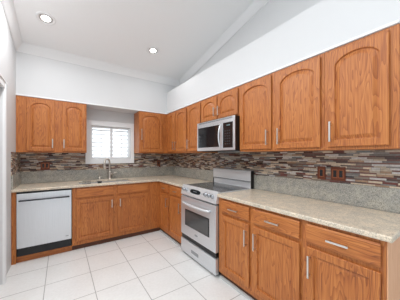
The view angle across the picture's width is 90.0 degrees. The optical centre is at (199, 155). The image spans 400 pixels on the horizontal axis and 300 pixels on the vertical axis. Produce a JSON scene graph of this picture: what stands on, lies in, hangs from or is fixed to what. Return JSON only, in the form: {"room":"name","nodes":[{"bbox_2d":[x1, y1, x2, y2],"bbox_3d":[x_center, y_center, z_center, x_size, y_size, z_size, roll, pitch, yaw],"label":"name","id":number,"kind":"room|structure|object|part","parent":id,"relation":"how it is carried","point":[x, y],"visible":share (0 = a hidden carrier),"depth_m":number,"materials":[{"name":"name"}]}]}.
{"room":"kitchen","nodes":[
{"label":"kitchen","id":0,"kind":"room"},
{"bbox_2d":[0,0,15,284],"bbox_3d":[-2.064,-0.267,1.979,0.140,3.190,2.205,0,0,-35],"label":"wall","id":1,"kind":"structure","parent":0,"point":[7,49],"depth_m":2.26,"materials":[{"name":"white paint"}]},
{"bbox_2d":[0,73,7,283],"bbox_3d":[-1.790,0.273,1.728,0.027,2.110,1.000,0,0,-35],"label":"trim","id":2,"kind":"structure","parent":1,"relation":"attached to","point":[3,82],"depth_m":2.07,"materials":[{"name":"white paint"}]},
{"bbox_2d":[1,0,22,50],"bbox_3d":[-1.884,-1.628,1.912,0.080,0.468,1.890,0,0,-35],"label":"trim","id":3,"kind":"structure","parent":1,"relation":"attached to","point":[8,5],"depth_m":2.29,"materials":[{"name":"white paint"}]},
{"bbox_2d":[11,152,20,174],"bbox_3d":[-2.448,0.097,2.664,0.008,0.282,0.623,0,0,-35],"label":"backsplash","id":4,"kind":"structure","parent":1,"relation":"attached to","point":[15,156],"depth_m":2.60,"materials":[{"name":"multicoloured tile"}]},
{"bbox_2d":[29,108,161,183],"bbox_3d":[-2.749,-0.035,2.919,5.205,2.725,0.120,0,0,-35],"label":"wall","id":5,"kind":"structure","parent":0,"point":[92,114],"depth_m":3.62,"materials":[{"name":"white paint"}]},
{"bbox_2d":[16,95,86,152],"bbox_3d":[-2.190,-0.425,3.008,0.822,0.762,0.366,0,0,-35],"label":"upper cabinet","id":6,"kind":"object","parent":5,"relation":"attached to","point":[42,125],"visible":1,"depth_m":2.86,"materials":[{"name":"brown wood"}]},
{"bbox_3d":[-2.233,-0.425,2.808,0.315,0.718,0.018,0,0,-35],"label":"cabinet door","id":7,"kind":"part","parent":6,"relation":"part of","materials":[{"name":"brown wood"}]},
{"bbox_3d":[-1.909,-0.425,3.033,0.301,0.718,0.018,0,0,-35],"label":"cabinet door","id":8,"kind":"part","parent":6,"relation":"part of","materials":[{"name":"brown wood"}]},
{"bbox_2d":[21,167,172,183],"bbox_3d":[-1.608,0.326,3.624,2.484,0.176,0.019,0,0,-35],"label":"granite upstand","id":9,"kind":"object","parent":5,"relation":"attached to","point":[92,174],"visible":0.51,"depth_m":3.40,"materials":[{"name":"grey stone"}]},
{"bbox_2d":[21,153,172,171],"bbox_3d":[-1.606,0.097,3.632,2.495,0.282,0.008,0,0,-35],"label":"backsplash","id":10,"kind":"structure","parent":5,"relation":"attached to","point":[30,162],"depth_m":3.32,"materials":[{"name":"multicoloured tile"}]},
{"bbox_2d":[40,162,49,169],"bbox_3d":[-2.384,0.156,3.081,0.115,0.120,0.011,0,0,-35],"label":"outlet plate","id":11,"kind":"object","parent":10,"relation":"attached to","point":[43,165],"visible":1,"depth_m":3.08,"materials":[{"name":"brown metal"}]},
{"bbox_2d":[85,120,133,163],"bbox_3d":[-1.640,-0.235,3.669,0.814,0.755,0.130,0,0,-35],"label":"window","id":12,"kind":"structure","parent":5,"relation":"in","point":[88,160],"depth_m":3.65,"materials":[{"name":"white paint"}]},
{"bbox_2d":[91,126,129,158],"bbox_3d":[-1.621,-0.232,3.661,0.659,0.572,0.078,0,0,-35],"label":"plantation shutter","id":13,"kind":"object","parent":12,"relation":"attached to","point":[111,130],"visible":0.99,"depth_m":3.65,"materials":[{"name":"white paint"}]},
{"bbox_3d":[-1.762,-0.232,3.573,0.328,0.572,0.028,0,0,-35],"label":"shutter frame","id":14,"kind":"part","parent":13,"relation":"part of","materials":[{"name":"white paint"}]},
{"bbox_3d":[-1.489,-0.232,3.762,0.328,0.572,0.028,0,0,-35],"label":"shutter frame","id":15,"kind":"part","parent":13,"relation":"part of","materials":[{"name":"white paint"}]},
{"bbox_3d":[-1.657,-0.232,3.713,0.605,0.520,0.006,0,0,-35],"label":"pane","id":16,"kind":"part","parent":12,"relation":"part of","materials":[{"name":"clear glass"}]},
{"bbox_2d":[134,111,177,153],"bbox_3d":[-0.821,-0.425,3.957,0.850,0.762,0.366,0,0,-35],"label":"upper cabinet","id":17,"kind":"object","parent":5,"relation":"attached to","point":[150,129],"visible":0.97,"depth_m":3.74,"materials":[{"name":"brown wood"}]},
{"bbox_3d":[-0.902,-0.425,3.730,0.438,0.718,0.018,0,0,-35],"label":"cabinet door","id":18,"kind":"part","parent":17,"relation":"part of","materials":[{"name":"brown wood"}]},
{"bbox_3d":[-0.753,-0.425,3.858,0.850,0.762,0.020,0,0,-35],"label":"frame","id":19,"kind":"part","parent":17,"relation":"part of","materials":[{"name":"brown wood"}]},
{"bbox_2d":[16,51,175,113],"bbox_3d":[-1.516,-1.114,3.509,2.505,0.615,0.315,0,0,-35],"label":"wall","id":20,"kind":"structure","parent":0,"point":[40,76],"depth_m":3.13,"materials":[{"name":"white paint"}]},
{"bbox_2d":[16,93,165,113],"bbox_3d":[-1.551,-0.818,3.285,2.192,0.020,0.012,0,0,-35],"label":"trim","id":21,"kind":"structure","parent":20,"relation":"attached to","point":[16,93],"depth_m":3.11,"materials":[{"name":"white paint"}]},
{"bbox_2d":[17,42,179,86],"bbox_3d":[-1.403,-1.447,3.347,2.505,0.106,0.080,0,0,-35],"label":"trim","id":22,"kind":"structure","parent":20,"relation":"attached to","point":[27,48],"depth_m":3.14,"materials":[{"name":"white paint"}]},
{"bbox_2d":[0,231,247,299],"bbox_3d":[-0.856,1.378,0.274,5.305,0.100,6.625,0,0,-35],"label":"floor","id":23,"kind":"structure","parent":0,"point":[148,266],"depth_m":2.22,"materials":[{"name":"tile"}]},
{"bbox_2d":[11,192,16,264],"bbox_3d":[-2.441,0.888,2.685,0.043,0.879,0.611,0,0,-35],"label":"filler panel","id":24,"kind":"object","parent":23,"relation":"on","point":[13,195],"visible":0.47,"depth_m":2.43,"materials":[{"name":"brown wood"}]},
{"bbox_2d":[16,245,71,262],"bbox_3d":[-2.024,1.286,2.629,0.577,0.084,0.047,0,0,-35],"label":"board","id":25,"kind":"object","parent":23,"relation":"on","point":[68,248],"visible":1,"depth_m":2.61,"materials":[{"name":"brown wood"}]},
{"bbox_2d":[16,188,71,256],"bbox_3d":[-2.152,0.849,2.812,0.569,0.786,0.631,0,0,-35],"label":"dishwasher","id":26,"kind":"object","parent":23,"relation":"on","point":[43,217],"visible":1,"depth_m":2.58,"materials":[{"name":"silver plastic"}]},
{"bbox_3d":[-2.012,1.193,2.610,0.563,0.097,0.018,0,0,-35],"label":"kick plate","id":27,"kind":"part","parent":26,"relation":"part of","materials":[{"name":"black plastic"}]},
{"bbox_3d":[-1.985,0.553,2.572,0.515,0.018,0.047,0,0,-35],"label":"handle","id":28,"kind":"part","parent":26,"relation":"part of","materials":[{"name":"grey metal"}]},
{"bbox_2d":[72,180,150,249],"bbox_3d":[-1.465,0.888,3.329,1.138,0.880,0.664,0,0,-35],"label":"base cabinet","id":29,"kind":"object","parent":23,"relation":"on","point":[107,213],"visible":0.86,"depth_m":3.04,"materials":[{"name":"brown wood"}]},
{"bbox_3d":[-1.528,0.914,2.934,0.485,0.578,0.018,0,0,-35],"label":"cabinet door","id":30,"kind":"part","parent":29,"relation":"part of","materials":[{"name":"brown wood"}]},
{"bbox_3d":[-1.528,0.534,2.934,0.485,0.130,0.018,0,0,-35],"label":"drawer","id":31,"kind":"part","parent":29,"relation":"part of","materials":[{"name":"brown wood"}]},
{"bbox_2d":[11,175,211,192],"bbox_3d":[-1.190,0.430,3.022,2.484,0.034,1.447,0,0,-35],"label":"countertop","id":32,"kind":"structure","parent":29,"relation":"on","point":[175,180],"depth_m":3.08,"materials":[{"name":"stone"}]},
{"bbox_2d":[11,172,20,189],"bbox_3d":[-2.440,0.326,2.662,0.019,0.176,0.612,0,0,-35],"label":"granite upstand","id":33,"kind":"object","parent":32,"relation":"on","point":[16,178],"visible":0.98,"depth_m":2.54,"materials":[{"name":"grey stone"}]},
{"bbox_2d":[103,158,116,178],"bbox_3d":[-1.597,0.227,3.493,0.108,0.374,0.269,0,0,24],"label":"kitchen faucet","id":34,"kind":"object","parent":32,"relation":"on","point":[108,159],"visible":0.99,"depth_m":3.53,"materials":[{"name":"silver metal"}]},
{"bbox_3d":[-1.606,0.162,3.460,0.029,0.244,0.198,0,0,4],"label":"spout","id":35,"kind":"part","parent":34,"relation":"part of","materials":[{"name":"silver metal"}]},
{"bbox_3d":[-1.081,0.534,3.244,0.477,0.130,0.018,0,0,-35],"label":"drawer","id":36,"kind":"part","parent":29,"relation":"part of","materials":[{"name":"brown wood"}]},
{"bbox_3d":[-1.081,0.914,3.244,0.477,0.578,0.018,0,0,-35],"label":"cabinet door","id":37,"kind":"part","parent":29,"relation":"part of","materials":[{"name":"brown wood"}]},
{"bbox_2d":[150,181,160,231],"bbox_3d":[-0.706,0.888,3.887,0.739,0.880,0.611,0,0,-35],"label":"base cabinet","id":38,"kind":"object","parent":23,"relation":"on","point":[154,185],"visible":0.27,"depth_m":3.47,"materials":[{"name":"brown wood"}]},
{"bbox_3d":[-0.538,0.853,3.644,0.739,0.810,0.020,0,0,-35],"label":"frame","id":39,"kind":"part","parent":38,"relation":"part of","materials":[{"name":"brown wood"}]},
{"bbox_2d":[159,182,183,247],"bbox_3d":[-0.252,0.888,3.311,0.648,0.880,0.850,0,0,-35],"label":"base cabinet","id":40,"kind":"object","parent":23,"relation":"on","point":[169,195],"visible":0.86,"depth_m":3.10,"materials":[{"name":"brown wood"}]},
{"bbox_3d":[-0.585,0.534,3.299,0.018,0.130,0.310,0,0,-35],"label":"drawer","id":41,"kind":"part","parent":40,"relation":"part of","materials":[{"name":"brown wood"}]},
{"bbox_3d":[-0.585,0.914,3.299,0.018,0.578,0.310,0,0,-35],"label":"cabinet door","id":42,"kind":"part","parent":40,"relation":"part of","materials":[{"name":"brown wood"}]},
{"bbox_3d":[-0.460,1.317,3.167,0.026,0.022,0.850,0,0,-35],"label":"tile skirting","id":43,"kind":"part","parent":40,"relation":"part of","materials":[{"name":"grey"}]},
{"bbox_3d":[-0.354,0.914,2.966,0.018,0.578,0.380,0,0,-35],"label":"cabinet door","id":44,"kind":"part","parent":40,"relation":"part of","materials":[{"name":"brown wood"}]},
{"bbox_3d":[-0.354,0.534,2.966,0.018,0.130,0.380,0,0,-35],"label":"drawer","id":45,"kind":"part","parent":40,"relation":"part of","materials":[{"name":"brown wood"}]},
{"bbox_2d":[181,168,253,275],"bbox_3d":[0.175,0.759,2.621,0.685,1.137,0.764,0,0,-35],"label":"range","id":46,"kind":"object","parent":23,"relation":"on","point":[199,201],"visible":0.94,"depth_m":2.46,"materials":[{"name":"silver metal"}]},
{"bbox_3d":[-0.077,0.623,2.446,0.071,0.031,0.594,0,0,-35],"label":"handle","id":47,"kind":"part","parent":46,"relation":"part of","materials":[{"name":"silver metal"}]},
{"bbox_3d":[-0.029,1.209,2.480,0.048,0.178,0.754,0,0,-35],"label":"storage drawer","id":48,"kind":"part","parent":46,"relation":"part of","materials":[{"name":"silver metal"}]},
{"bbox_3d":[-0.029,0.801,2.480,0.048,0.517,0.754,0,0,-35],"label":"oven door","id":49,"kind":"part","parent":46,"relation":"part of","materials":[{"name":"silver metal"}]},
{"bbox_3d":[-0.020,0.463,2.486,0.070,0.130,0.764,0,0,-35],"label":"control panel","id":50,"kind":"part","parent":46,"relation":"part of","materials":[{"name":"silver metal"}]},
{"bbox_2d":[187,182,250,193],"bbox_3d":[0.206,0.411,2.643,0.540,0.020,0.762,0,0,-35],"label":"cooktop","id":51,"kind":"object","parent":46,"relation":"in","point":[207,187],"depth_m":2.52,"materials":[{"name":"grey"}]},
{"bbox_2d":[219,198,301,299],"bbox_3d":[0.689,0.888,1.954,0.648,0.880,0.912,0,0,-35],"label":"base cabinet","id":52,"kind":"object","parent":23,"relation":"on","point":[260,250],"visible":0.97,"depth_m":1.72,"materials":[{"name":"brown wood"}]},
{"bbox_3d":[0.341,0.914,1.963,0.018,0.578,0.372,0,0,-35],"label":"cabinet door","id":53,"kind":"part","parent":52,"relation":"part of","materials":[{"name":"brown wood"}]},
{"bbox_3d":[0.341,0.534,1.963,0.018,0.130,0.372,0,0,-35],"label":"drawer","id":54,"kind":"part","parent":52,"relation":"part of","materials":[{"name":"brown wood"}]},
{"bbox_3d":[0.480,1.317,1.809,0.026,0.022,0.912,0,0,-35],"label":"tile skirting","id":55,"kind":"part","parent":52,"relation":"part of","materials":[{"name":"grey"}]},
{"bbox_3d":[0.409,0.750,1.819,0.034,0.150,0.012,0,0,-35],"label":"handle","id":56,"kind":"part","parent":52,"relation":"part of","materials":[{"name":"silver metal"}]},
{"bbox_3d":[0.469,0.750,1.733,0.034,0.150,0.012,0,0,-35],"label":"handle","id":57,"kind":"part","parent":52,"relation":"part of","materials":[{"name":"silver metal"}]},
{"bbox_3d":[0.591,0.534,1.601,0.018,0.130,0.425,0,0,-35],"label":"drawer","id":58,"kind":"part","parent":52,"relation":"part of","materials":[{"name":"brown wood"}]},
{"bbox_3d":[0.591,0.914,1.601,0.018,0.578,0.425,0,0,-35],"label":"cabinet door","id":59,"kind":"part","parent":52,"relation":"part of","materials":[{"name":"brown wood"}]},
{"bbox_2d":[217,189,399,242],"bbox_3d":[0.828,0.430,1.758,0.607,0.034,1.396,0,0,-35],"label":"countertop","id":60,"kind":"structure","parent":52,"relation":"on","point":[372,223],"depth_m":1.46,"materials":[{"name":"stone"}]},
{"bbox_2d":[302,220,399,299],"bbox_3d":[1.079,0.888,1.391,0.648,0.880,0.455,0,0,-35],"label":"base cabinet","id":61,"kind":"object","parent":23,"relation":"on","point":[337,264],"visible":0.89,"depth_m":1.19,"materials":[{"name":"brown wood"}]},
{"bbox_3d":[0.734,0.750,1.350,0.034,0.150,0.012,0,0,-35],"label":"handle","id":62,"kind":"part","parent":61,"relation":"part of","materials":[{"name":"silver metal"}]},
{"bbox_3d":[0.830,0.534,1.211,0.034,0.012,0.120,0,0,-35],"label":"handle","id":63,"kind":"part","parent":61,"relation":"part of","materials":[{"name":"silver metal"}]},
{"bbox_3d":[0.851,0.534,1.226,0.018,0.130,0.394,0,0,-35],"label":"drawer","id":64,"kind":"part","parent":61,"relation":"part of","materials":[{"name":"brown wood"}]},
{"bbox_3d":[0.851,0.914,1.226,0.018,0.578,0.394,0,0,-35],"label":"cabinet door","id":65,"kind":"part","parent":61,"relation":"part of","materials":[{"name":"brown wood"}]},
{"bbox_3d":[1.230,0.853,1.222,0.591,0.810,0.006,0,0,-35],"label":"panel","id":66,"kind":"part","parent":61,"relation":"part of","materials":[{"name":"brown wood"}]},
{"bbox_2d":[13,0,254,79],"bbox_3d":[-0.856,-2.110,0.274,5.305,1.425,6.625,0,0,-35],"label":"ceiling","id":67,"kind":"structure","parent":0,"point":[116,32],"depth_m":2.62,"materials":[{"name":"white paint"}]},
{"bbox_2d":[35,11,55,25],"bbox_3d":[-1.809,-1.607,2.349,0.195,0.044,0.191,0,0,-28],"label":"recessed light","id":68,"kind":"object","parent":67,"relation":"in","point":[41,16],"visible":1,"depth_m":2.34,"materials":[{"name":"white paint"}]},
{"bbox_2d":[146,46,158,54],"bbox_3d":[-0.722,-1.611,3.076,0.195,0.044,0.191,0,0,-28],"label":"recessed light","id":69,"kind":"object","parent":67,"relation":"in","point":[153,50],"visible":1,"depth_m":3.07,"materials":[{"name":"white paint"}]},
{"bbox_2d":[167,0,399,113],"bbox_3d":[0.668,-1.017,2.282,0.313,0.421,4.190,0,0,-35],"label":"wall","id":70,"kind":"structure","parent":0,"point":[328,23],"depth_m":1.77,"materials":[{"name":"white paint"}]},
{"bbox_2d":[177,0,399,213],"bbox_3d":[1.283,-0.697,1.756,0.100,4.050,6.625,0,0,-35],"label":"wall","id":71,"kind":"structure","parent":0,"point":[274,13],"depth_m":2.43,"materials":[{"name":"white paint"}]},
{"bbox_2d":[167,106,187,152],"bbox_3d":[-0.322,-0.425,3.663,0.364,0.762,0.787,0,0,-35],"label":"upper cabinet","id":72,"kind":"object","parent":71,"relation":"attached to","point":[177,121],"visible":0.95,"depth_m":3.51,"materials":[{"name":"brown wood"}]},
{"bbox_3d":[-0.527,-0.425,3.715,0.018,0.718,0.292,0,0,-35],"label":"cabinet door","id":73,"kind":"part","parent":72,"relation":"part of","materials":[{"name":"brown wood"}]},
{"bbox_3d":[-0.327,-0.425,3.426,0.018,0.718,0.375,0,0,-35],"label":"cabinet door","id":74,"kind":"part","parent":72,"relation":"part of","materials":[{"name":"brown wood"}]},
{"bbox_2d":[187,101,217,152],"bbox_3d":[0.016,-0.425,3.175,0.364,0.762,0.396,0,0,-35],"label":"upper cabinet","id":75,"kind":"object","parent":71,"relation":"attached to","point":[194,110],"visible":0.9,"depth_m":3.08,"materials":[{"name":"brown wood"}]},
{"bbox_3d":[-0.094,-0.425,3.089,0.018,0.718,0.355,0,0,-35],"label":"cabinet door","id":76,"kind":"part","parent":75,"relation":"part of","materials":[{"name":"brown wood"}]},
{"bbox_3d":[-0.082,-0.425,3.107,0.020,0.762,0.396,0,0,-35],"label":"frame","id":77,"kind":"part","parent":75,"relation":"part of","materials":[{"name":"brown wood"}]},
{"bbox_2d":[201,86,239,122],"bbox_3d":[0.348,-0.634,2.696,0.364,0.344,0.764,0,0,-35],"label":"upper cabinet","id":78,"kind":"object","parent":71,"relation":"attached to","point":[227,103],"visible":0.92,"depth_m":2.54,"materials":[{"name":"brown wood"}]},
{"bbox_3d":[0.123,-0.632,2.775,0.018,0.304,0.352,0,0,-35],"label":"cabinet door","id":79,"kind":"part","parent":78,"relation":"part of","materials":[{"name":"brown wood"}]},
{"bbox_2d":[197,115,239,151],"bbox_3d":[0.312,-0.259,2.668,0.436,0.400,0.762,0,0,-35],"label":"microwave","id":80,"kind":"object","parent":78,"relation":"attached to","point":[222,134],"visible":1,"depth_m":2.46,"materials":[{"name":"silver plastic"}]},
{"bbox_3d":[0.120,-0.233,2.663,0.012,0.339,0.552,0,0,-35],"label":"door","id":81,"kind":"part","parent":80,"relation":"part of","materials":[{"name":"silver metal"}]},
{"bbox_3d":[0.180,-0.431,2.577,0.010,0.054,0.762,0,0,-35],"label":"panel","id":82,"kind":"part","parent":80,"relation":"part of","materials":[{"name":"silver metal"}]},
{"bbox_3d":[0.240,-0.237,2.437,0.055,0.297,0.019,0,0,-35],"label":"handle","id":83,"kind":"part","parent":80,"relation":"part of","materials":[{"name":"silver metal"}]},
{"bbox_3d":[0.337,-0.233,2.349,0.012,0.339,0.208,0,0,-35],"label":"control panel","id":84,"kind":"part","parent":80,"relation":"part of","materials":[{"name":"black plastic"}]},
{"bbox_3d":[0.339,-0.632,2.465,0.018,0.304,0.360,0,0,-35],"label":"cabinet door","id":85,"kind":"part","parent":78,"relation":"part of","materials":[{"name":"brown wood"}]},
{"bbox_2d":[179,0,268,84],"bbox_3d":[1.333,-2.058,1.526,0.080,1.328,6.190,0,0,-35],"label":"trim","id":86,"kind":"structure","parent":71,"relation":"attached to","point":[256,5],"depth_m":2.88,"materials":[{"name":"white paint"}]},
{"bbox_2d":[173,167,399,212],"bbox_3d":[0.445,0.326,2.860,0.019,0.176,3.614,0,0,-35],"label":"granite upstand","id":87,"kind":"object","parent":71,"relation":"attached to","point":[372,197],"visible":0.8,"depth_m":1.82,"materials":[{"name":"grey stone"}]},
{"bbox_2d":[173,150,399,188],"bbox_3d":[0.446,0.097,2.869,0.008,0.282,3.599,0,0,-35],"label":"backsplash","id":88,"kind":"structure","parent":71,"relation":"attached to","point":[379,168],"depth_m":1.96,"materials":[{"name":"multicoloured tile"}]},
{"bbox_2d":[317,166,325,178],"bbox_3d":[1.130,0.160,1.863,0.011,0.120,0.072,0,0,-35],"label":"outlet plate","id":89,"kind":"object","parent":88,"relation":"attached to","point":[321,170],"visible":1,"depth_m":1.86,"materials":[{"name":"brown metal"}]},
{"bbox_2d":[331,167,345,180],"bbox_3d":[1.207,0.160,1.751,0.011,0.120,0.115,0,0,-35],"label":"outlet plate","id":90,"kind":"object","parent":88,"relation":"attached to","point":[337,173],"visible":1,"depth_m":1.75,"materials":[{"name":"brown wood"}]},
{"bbox_2d":[240,53,339,151],"bbox_3d":[0.822,-0.425,2.011,0.364,0.762,0.897,0,0,-35],"label":"upper cabinet","id":91,"kind":"object","parent":71,"relation":"attached to","point":[282,110],"visible":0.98,"depth_m":1.83,"materials":[{"name":"brown wood"}]},
{"bbox_3d":[0.578,-0.425,2.120,0.018,0.718,0.417,0,0,-35],"label":"cabinet door","id":92,"kind":"part","parent":91,"relation":"part of","materials":[{"name":"brown wood"}]},
{"bbox_3d":[0.726,-0.179,1.861,0.034,0.150,0.012,0,0,-35],"label":"handle","id":93,"kind":"part","parent":91,"relation":"part of","materials":[{"name":"silver metal"}]},
{"bbox_2d":[166,19,398,113],"bbox_3d":[0.279,-0.818,2.558,0.012,0.020,3.268,0,0,-35],"label":"trim","id":94,"kind":"structure","parent":91,"relation":"attached to","point":[395,21],"depth_m":1.64,"materials":[{"name":"white paint"}]},
{"bbox_3d":[0.838,-0.425,1.744,0.018,0.718,0.401,0,0,-35],"label":"cabinet door","id":95,"kind":"part","parent":91,"relation":"part of","materials":[{"name":"brown wood"}]},
{"bbox_2d":[324,23,399,150],"bbox_3d":[1.200,-0.425,1.465,0.364,0.762,0.424,0,0,-35],"label":"upper cabinet","id":96,"kind":"object","parent":71,"relation":"attached to","point":[362,76],"visible":1,"depth_m":1.35,"materials":[{"name":"brown wood"}]},
{"bbox_3d":[0.976,-0.179,1.500,0.034,0.150,0.012,0,0,-35],"label":"handle","id":97,"kind":"part","parent":96,"relation":"part of","materials":[{"name":"silver metal"}]}
]}

